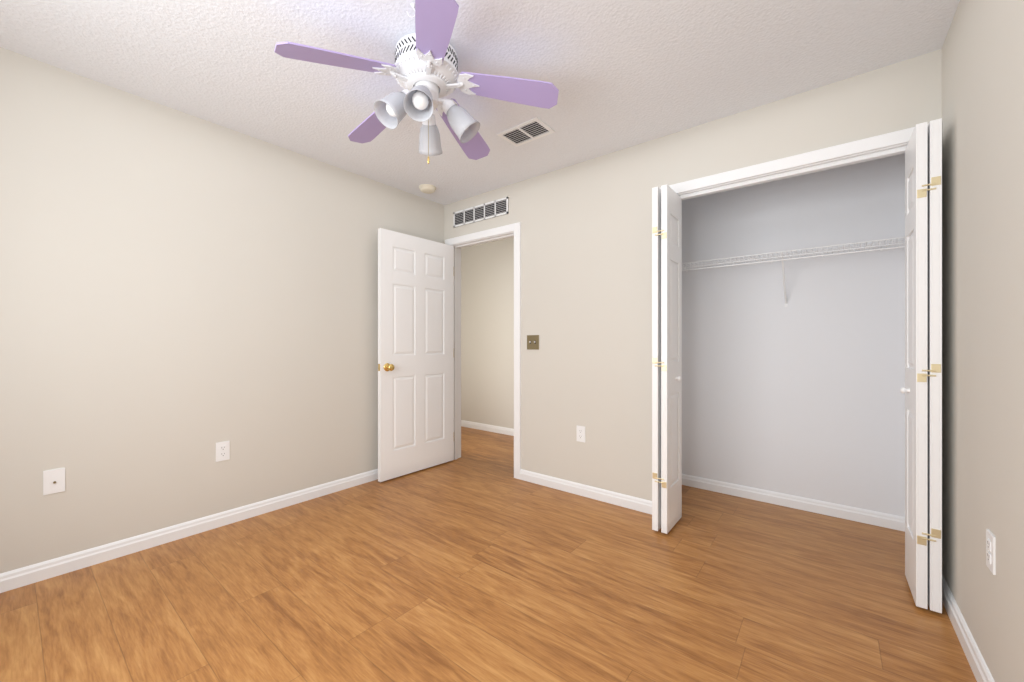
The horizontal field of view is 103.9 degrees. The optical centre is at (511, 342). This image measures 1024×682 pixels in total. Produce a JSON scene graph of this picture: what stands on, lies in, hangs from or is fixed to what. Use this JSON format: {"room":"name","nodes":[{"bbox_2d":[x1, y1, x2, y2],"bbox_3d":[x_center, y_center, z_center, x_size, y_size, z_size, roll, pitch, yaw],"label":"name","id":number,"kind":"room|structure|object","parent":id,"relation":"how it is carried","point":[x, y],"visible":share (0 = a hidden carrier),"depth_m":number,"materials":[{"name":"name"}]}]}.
{"room":"empty bedroom","nodes":[
{"label":"empty bedroom","id":0,"kind":"room"},
{"bbox_2d":[0,47,443,573],"bbox_3d":[-1.747,-0.105,2.576,0.120,2.440,3.370,0,0,38],"label":"wall","id":1,"kind":"structure","parent":0,"point":[182,294],"depth_m":2.24,"materials":[{"name":"beige paint"}]},
{"bbox_2d":[43,468,64,494],"bbox_3d":[-2.187,0.662,1.914,0.014,0.115,0.070,0,0,38],"label":"outlet plate","id":2,"kind":"object","parent":1,"relation":"attached to","point":[53,480],"visible":1,"depth_m":1.91,"materials":[{"name":"white plastic"}]},
{"bbox_2d":[0,469,377,592],"bbox_3d":[-1.647,1.074,2.592,0.015,0.082,3.220,0,0,38],"label":"baseboard","id":3,"kind":"structure","parent":1,"relation":"attached to","point":[29,574],"depth_m":2.22,"materials":[{"name":"white wood"}]},
{"bbox_2d":[216,441,229,461],"bbox_3d":[-1.767,0.662,2.447,0.008,0.115,0.070,0,0,38],"label":"outlet","id":4,"kind":"object","parent":1,"relation":"attached to","point":[222,451],"visible":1,"depth_m":2.44,"materials":[{"name":"white plastic"}]},
{"bbox_2d":[0,0,959,204],"bbox_3d":[-0.585,-1.375,2.477,5.024,0.100,4.660,0,0,38],"label":"ceiling","id":5,"kind":"structure","parent":0,"point":[621,74],"depth_m":1.87,"materials":[{"name":"paint"}]},
{"bbox_2d":[407,3,414,17],"bbox_3d":[-0.392,-1.299,1.567,0.025,0.052,0.031,0,0,38],"label":"ceiling hook","id":6,"kind":"object","parent":5,"relation":"attached to","point":[413,5],"visible":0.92,"depth_m":1.56,"materials":[{"name":"white metal"}]},
{"bbox_2d":[274,0,558,163],"bbox_3d":[-0.422,-1.056,1.847,1.096,0.539,1.150,0,0,38],"label":"ceiling fan","id":7,"kind":"object","parent":5,"relation":"hanging from","point":[423,70],"visible":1,"depth_m":1.74,"materials":[{"name":"purple wood"}]},
{"bbox_2d":[419,184,435,193],"bbox_3d":[-0.720,-1.306,3.411,0.144,0.037,0.144,0,0,38],"label":"smoke detector","id":8,"kind":"object","parent":5,"relation":"attached to","point":[427,188],"visible":1,"depth_m":3.37,"materials":[{"name":"beige plastic"}]},
{"bbox_2d":[497,117,554,146],"bbox_3d":[0.087,-1.321,2.519,0.307,0.007,0.202,0,0,38],"label":"ceiling vent","id":9,"kind":"object","parent":5,"relation":"in","point":[535,128],"visible":1,"depth_m":2.51,"materials":[{"name":"grey metal"}]},
{"bbox_2d":[461,237,513,428],"bbox_3d":[0.250,-0.105,4.713,3.550,2.440,0.120,0,0,38],"label":"wall","id":10,"kind":"structure","parent":0,"point":[487,333],"depth_m":5.07,"materials":[{"name":"beige paint"}]},
{"bbox_2d":[461,420,513,435],"bbox_3d":[0.161,1.074,4.698,3.430,0.082,0.015,0,0,38],"label":"baseboard","id":11,"kind":"structure","parent":10,"relation":"attached to","point":[490,428],"depth_m":5.04,"materials":[{"name":"white wood"}]},
{"bbox_2d":[0,426,976,681],"bbox_3d":[-0.585,1.165,2.477,5.024,0.100,4.660,0,0,38],"label":"floor","id":12,"kind":"structure","parent":0,"point":[476,562],"depth_m":1.75,"materials":[{"name":"wood"}]},
{"bbox_2d":[444,49,941,500],"bbox_3d":[0.052,-0.105,3.375,4.904,2.440,0.120,0,0,38],"label":"wall","id":13,"kind":"structure","parent":0,"point":[572,219],"depth_m":2.78,"materials":[{"name":"beige paint"}]},
{"bbox_2d":[378,228,453,481],"bbox_3d":[-0.804,0.096,3.483,0.155,2.015,0.786,0,0,38],"label":"door","id":14,"kind":"structure","parent":13,"relation":"in","point":[415,354],"depth_m":3.43,"materials":[{"name":"white paint"}]},
{"bbox_2d":[453,197,507,226],"bbox_3d":[-0.292,-1.157,3.565,0.660,0.140,0.010,0,0,38],"label":"air vent","id":15,"kind":"object","parent":13,"relation":"in","point":[492,209],"visible":1,"depth_m":3.55,"materials":[{"name":"grey metal"}]},
{"bbox_2d":[445,222,520,478],"bbox_3d":[-0.241,0.064,3.608,0.899,2.102,0.154,0,0,38],"label":"door frame","id":16,"kind":"structure","parent":13,"relation":"attached to","point":[491,235],"depth_m":3.47,"materials":[{"name":"white paint"}]},
{"bbox_2d":[527,335,538,349],"bbox_3d":[0.164,-0.005,3.199,0.116,0.115,0.017,0,0,38],"label":"double light switch","id":17,"kind":"object","parent":13,"relation":"attached to","point":[532,342],"visible":1,"depth_m":3.20,"materials":[{"name":"gold metal"}]},
{"bbox_2d":[577,425,584,441],"bbox_3d":[0.504,0.667,2.935,0.070,0.115,0.008,0,0,38],"label":"outlet","id":18,"kind":"object","parent":13,"relation":"attached to","point":[580,433],"visible":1,"depth_m":2.93,"materials":[{"name":"white plastic"}]},
{"bbox_2d":[520,469,651,514],"bbox_3d":[0.499,1.074,2.936,1.098,0.082,0.015,0,0,38],"label":"baseboard","id":19,"kind":"structure","parent":13,"relation":"attached to","point":[638,504],"depth_m":2.88,"materials":[{"name":"white wood"}]},
{"bbox_2d":[652,184,681,533],"bbox_3d":[0.958,0.087,2.432,0.116,2.024,0.295,0,0,38],"label":"bifold door","id":20,"kind":"structure","parent":13,"relation":"in","point":[666,357],"depth_m":2.35,"materials":[{"name":"white paint"}]},
{"bbox_2d":[660,124,928,199],"bbox_3d":[1.465,0.059,2.243,1.279,2.112,0.138,0,0,38],"label":"trim","id":21,"kind":"structure","parent":13,"relation":"attached to","point":[873,148],"depth_m":2.12,"materials":[{"name":"white wood"}]},
{"bbox_2d":[900,118,941,612],"bbox_3d":[1.793,0.087,1.769,0.106,2.024,0.295,0,0,38],"label":"bifold door","id":22,"kind":"structure","parent":13,"relation":"in","point":[922,389],"depth_m":1.66,"materials":[{"name":"white paint"}]},
{"bbox_2d":[682,153,904,516],"bbox_3d":[1.875,-0.105,2.816,1.594,2.440,0.120,0,0,38],"label":"wall","id":23,"kind":"structure","parent":0,"point":[800,395],"depth_m":2.69,"materials":[{"name":"white paint"}]},
{"bbox_2d":[682,474,904,531],"bbox_3d":[1.659,1.074,2.544,1.354,0.082,0.575,0,0,38],"label":"baseboard","id":24,"kind":"structure","parent":23,"relation":"attached to","point":[886,520],"depth_m":2.68,"materials":[{"name":"white wood"}]},
{"bbox_2d":[682,237,904,306],"bbox_3d":[1.734,-0.412,2.639,1.354,0.335,0.332,0,0,38],"label":"wire closet shelf","id":25,"kind":"object","parent":23,"relation":"attached to","point":[798,257],"visible":0.88,"depth_m":2.50,"materials":[{"name":"white metal"}]},
{"bbox_2d":[942,0,1023,681],"bbox_3d":[1.188,-0.105,0.766,0.120,2.440,4.185,0,0,38],"label":"wall","id":26,"kind":"structure","parent":0,"point":[983,268],"depth_m":1.30,"materials":[{"name":"beige paint"}]},
{"bbox_2d":[942,574,994,681],"bbox_3d":[0.928,1.074,0.548,0.015,0.082,3.220,0,0,38],"label":"baseboard","id":27,"kind":"structure","parent":26,"relation":"attached to","point":[977,663],"depth_m":1.44,"materials":[{"name":"white wood"}]},
{"bbox_2d":[986,529,995,574],"bbox_3d":[1.487,0.648,1.246,0.008,0.115,0.070,0,0,38],"label":"outlet","id":28,"kind":"object","parent":26,"relation":"attached to","point":[991,551],"visible":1,"depth_m":1.23,"materials":[{"name":"white plastic"}]}
]}

